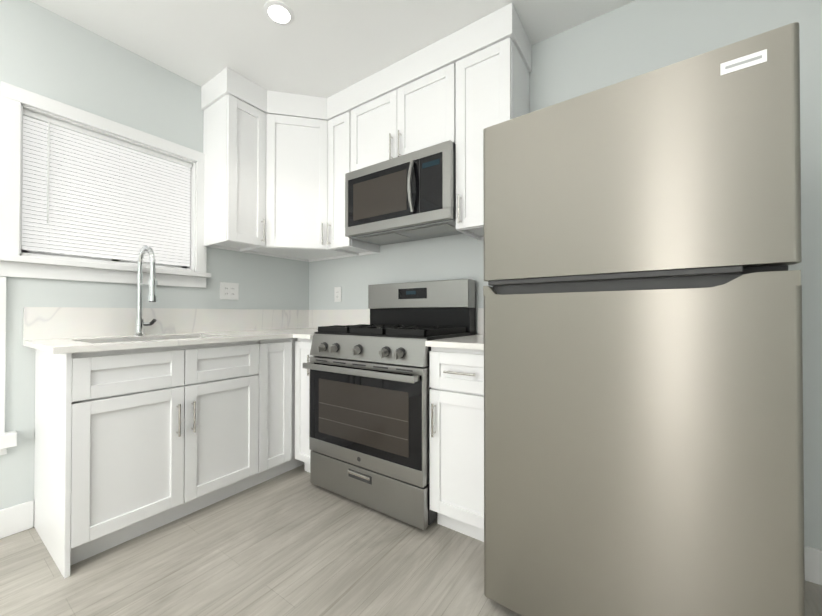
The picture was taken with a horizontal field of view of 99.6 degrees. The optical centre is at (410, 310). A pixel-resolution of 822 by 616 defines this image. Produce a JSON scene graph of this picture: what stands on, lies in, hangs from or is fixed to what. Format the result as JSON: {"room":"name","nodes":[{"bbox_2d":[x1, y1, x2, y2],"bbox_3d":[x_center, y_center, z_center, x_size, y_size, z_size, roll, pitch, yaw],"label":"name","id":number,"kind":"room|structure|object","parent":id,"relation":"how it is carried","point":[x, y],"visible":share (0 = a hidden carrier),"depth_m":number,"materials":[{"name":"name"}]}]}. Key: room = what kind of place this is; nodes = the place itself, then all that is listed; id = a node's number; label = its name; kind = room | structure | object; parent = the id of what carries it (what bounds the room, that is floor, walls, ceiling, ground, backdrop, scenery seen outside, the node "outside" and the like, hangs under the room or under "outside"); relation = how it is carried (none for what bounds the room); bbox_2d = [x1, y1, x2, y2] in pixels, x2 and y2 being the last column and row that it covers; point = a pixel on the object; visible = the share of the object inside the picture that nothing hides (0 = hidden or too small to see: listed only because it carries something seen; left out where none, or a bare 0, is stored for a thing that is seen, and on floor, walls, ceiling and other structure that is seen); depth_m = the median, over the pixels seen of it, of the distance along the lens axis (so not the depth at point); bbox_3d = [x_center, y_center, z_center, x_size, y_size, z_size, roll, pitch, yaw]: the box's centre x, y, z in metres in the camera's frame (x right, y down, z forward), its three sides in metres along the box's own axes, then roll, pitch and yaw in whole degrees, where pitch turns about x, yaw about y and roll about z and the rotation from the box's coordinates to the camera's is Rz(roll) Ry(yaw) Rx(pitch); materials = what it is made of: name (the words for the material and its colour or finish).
{"room":"kitchen","nodes":[
{"label":"kitchen","id":0,"kind":"room"},
{"bbox_2d":[0,0,308,509],"bbox_3d":[-2.251,-0.237,1.351,0.150,2.625,4.450,0,-1,35],"label":"wall","id":1,"kind":"structure","parent":0,"point":[45,52],"depth_m":1.93,"materials":[{"name":"grey paint"}]},
{"bbox_2d":[0,277,16,454],"bbox_3d":[-1.933,0.261,1.628,0.050,0.843,0.114,0,-1,35],"label":"trim","id":2,"kind":"structure","parent":1,"relation":"attached to","point":[8,439],"depth_m":1.64,"materials":[{"name":"white wood"}]},
{"bbox_2d":[0,500,33,538],"bbox_3d":[-2.666,1.002,0.597,0.014,0.134,2.756,0,-1,35],"label":"baseboard","id":3,"kind":"structure","parent":1,"relation":"attached to","point":[18,518],"depth_m":1.68,"materials":[{"name":"white wood"}]},
{"bbox_2d":[0,81,210,287],"bbox_3d":[-1.732,-0.621,2.059,0.198,0.924,0.963,0,-1,35],"label":"window","id":4,"kind":"structure","parent":1,"relation":"in","point":[15,101],"depth_m":1.83,"materials":[{"name":"white wood"}]},
{"bbox_2d":[21,109,191,269],"bbox_3d":[-1.724,-0.639,2.054,0.044,0.729,0.775,0,-1,35],"label":"window blinds","id":5,"kind":"object","parent":4,"relation":"attached to","point":[86,192],"visible":0.94,"depth_m":1.98,"materials":[{"name":"white plastic"}]},
{"bbox_2d":[220,282,238,299],"bbox_3d":[-1.328,-0.141,2.540,0.008,0.124,0.136,0,-1,35],"label":"outlet","id":6,"kind":"object","parent":1,"relation":"attached to","point":[229,291],"visible":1,"depth_m":2.54,"materials":[{"name":"white plastic"}]},
{"bbox_2d":[203,94,265,251],"bbox_3d":[-1.210,-0.914,2.405,0.362,0.940,0.268,0,-1,35],"label":"upper cabinet","id":7,"kind":"object","parent":1,"relation":"attached to","point":[234,140],"visible":1,"depth_m":2.31,"materials":[{"name":"white paint"}]},
{"bbox_2d":[242,114,357,261],"bbox_3d":[-0.850,-0.911,2.703,0.614,0.940,0.637,0,-1,35],"label":"upper cabinet","id":8,"kind":"object","parent":1,"relation":"attached to","point":[296,186],"visible":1,"depth_m":2.49,"materials":[{"name":"white paint"}]},
{"bbox_2d":[30,0,635,111],"bbox_3d":[-0.710,-1.584,0.294,3.900,0.050,4.750,0,-1,35],"label":"ceiling","id":9,"kind":"structure","parent":0,"point":[323,48],"depth_m":1.92,"materials":[{"name":"white paint"}]},
{"bbox_2d":[264,0,293,25],"bbox_3d":[-0.685,-1.542,1.805,0.148,0.008,0.148,0,-1,35],"label":"recessed light","id":10,"kind":"object","parent":9,"relation":"in","point":[281,13],"visible":1,"depth_m":1.80,"materials":[{"name":"white plastic"}]},
{"bbox_2d":[0,465,821,615],"bbox_3d":[-0.710,1.116,0.271,3.900,0.100,4.750,0,-1,35],"label":"floor","id":11,"kind":"structure","parent":0,"point":[295,542],"depth_m":1.45,"materials":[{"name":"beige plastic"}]},
{"bbox_2d":[34,339,269,578],"bbox_3d":[-1.381,0.628,1.935,0.601,0.904,0.896,0,-1,35],"label":"base cabinet","id":12,"kind":"object","parent":11,"relation":"on","point":[130,444],"depth_m":1.64,"materials":[{"name":"white paint"}]},
{"bbox_2d":[23,307,369,353],"bbox_3d":[-1.085,0.186,2.190,0.801,0.399,1.732,0,-1,35],"label":"countertop","id":13,"kind":"structure","parent":12,"relation":"on","point":[56,330],"depth_m":2.06,"materials":[{"name":"white stone"}]},
{"bbox_2d":[133,245,157,335],"bbox_3d":[-1.503,-0.111,2.003,0.241,0.519,0.101,0,-1,35],"label":"pull-down faucet","id":14,"kind":"object","parent":13,"relation":"on","point":[152,296],"visible":1,"depth_m":2.02,"materials":[{"name":"silver metal"}]},
{"bbox_2d":[270,338,297,478],"bbox_3d":[-1.106,0.631,2.332,0.601,0.904,0.306,0,-1,35],"label":"base cabinet","id":15,"kind":"object","parent":11,"relation":"on","point":[282,351],"depth_m":2.23,"materials":[{"name":"white paint"}]},
{"bbox_2d":[295,338,312,472],"bbox_3d":[-0.524,0.632,2.465,0.197,0.905,0.634,0,-1,35],"label":"base cabinet","id":16,"kind":"object","parent":11,"relation":"on","point":[302,356],"visible":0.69,"depth_m":2.26,"materials":[{"name":"white paint"}]},
{"bbox_2d":[303,279,474,529],"bbox_3d":[-0.126,0.445,2.128,0.831,1.274,0.681,0,-1,35],"label":"gas range","id":17,"kind":"object","parent":11,"relation":"on","point":[369,440],"visible":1,"depth_m":1.90,"materials":[{"name":"grey metal"}]},
{"bbox_2d":[429,347,483,541],"bbox_3d":[0.395,0.627,1.828,0.354,0.905,0.634,0,-1,35],"label":"base cabinet","id":18,"kind":"object","parent":11,"relation":"on","point":[456,408],"visible":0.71,"depth_m":1.62,"materials":[{"name":"white paint"}]},
{"bbox_2d":[425,308,483,349],"bbox_3d":[0.395,0.079,1.833,0.354,0.190,0.635,0,-1,35],"label":"countertop","id":19,"kind":"structure","parent":18,"relation":"on","point":[471,342],"depth_m":1.66,"materials":[{"name":"white stone"}]},
{"bbox_2d":[483,22,804,615],"bbox_3d":[0.816,0.199,1.354,0.814,1.753,0.823,0,-1,35],"label":"refrigerator","id":20,"kind":"object","parent":11,"relation":"on","point":[643,406],"visible":1,"depth_m":0.97,"materials":[{"name":"grey metal"}]},
{"bbox_2d":[309,0,821,549],"bbox_3d":[0.601,-0.230,2.172,3.900,2.625,0.150,0,-1,35],"label":"wall","id":21,"kind":"structure","parent":0,"point":[627,42],"depth_m":1.67,"materials":[{"name":"grey paint"}]},
{"bbox_2d":[334,287,340,301],"bbox_3d":[-0.615,-0.135,2.918,0.080,0.124,0.008,0,-1,35],"label":"outlet","id":22,"kind":"object","parent":21,"relation":"attached to","point":[337,294],"visible":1,"depth_m":2.92,"materials":[{"name":"white plastic"}]},
{"bbox_2d":[327,111,379,255],"bbox_3d":[-0.431,-0.912,2.580,0.224,0.940,0.362,0,-1,35],"label":"upper cabinet","id":23,"kind":"object","parent":21,"relation":"attached to","point":[339,127],"visible":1,"depth_m":2.48,"materials":[{"name":"white paint"}]},
{"bbox_2d":[201,3,531,120],"bbox_3d":[-0.371,-1.464,2.205,1.973,0.155,0.918,0,-1,35],"label":"fascia","id":24,"kind":"object","parent":21,"relation":"attached to","point":[498,25],"visible":1,"depth_m":2.20,"materials":[{"name":"white paint"}]},
{"bbox_2d":[350,63,455,171],"bbox_3d":[-0.004,-1.160,2.287,0.808,0.450,0.362,0,-1,35],"label":"upper cabinet","id":25,"kind":"object","parent":21,"relation":"attached to","point":[418,114],"visible":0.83,"depth_m":2.13,"materials":[{"name":"white paint"}]},
{"bbox_2d":[345,140,463,245],"bbox_3d":[-0.025,-0.711,2.253,0.806,0.436,0.431,0,-1,35],"label":"over-the-range microwave","id":26,"kind":"object","parent":25,"relation":"attached to","point":[411,196],"visible":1,"depth_m":2.10,"materials":[{"name":"grey metal"}]},
{"bbox_2d":[456,37,529,239],"bbox_3d":[0.459,-0.917,1.963,0.315,0.940,0.362,0,-1,35],"label":"upper cabinet","id":27,"kind":"object","parent":21,"relation":"attached to","point":[492,85],"visible":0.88,"depth_m":1.87,"materials":[{"name":"white paint"}]},
{"bbox_2d":[804,546,821,584],"bbox_3d":[1.397,1.010,1.510,1.550,0.134,0.014,0,-1,35],"label":"baseboard","id":28,"kind":"structure","parent":21,"relation":"attached to","point":[813,563],"depth_m":1.37,"materials":[{"name":"white wood"}]}
]}

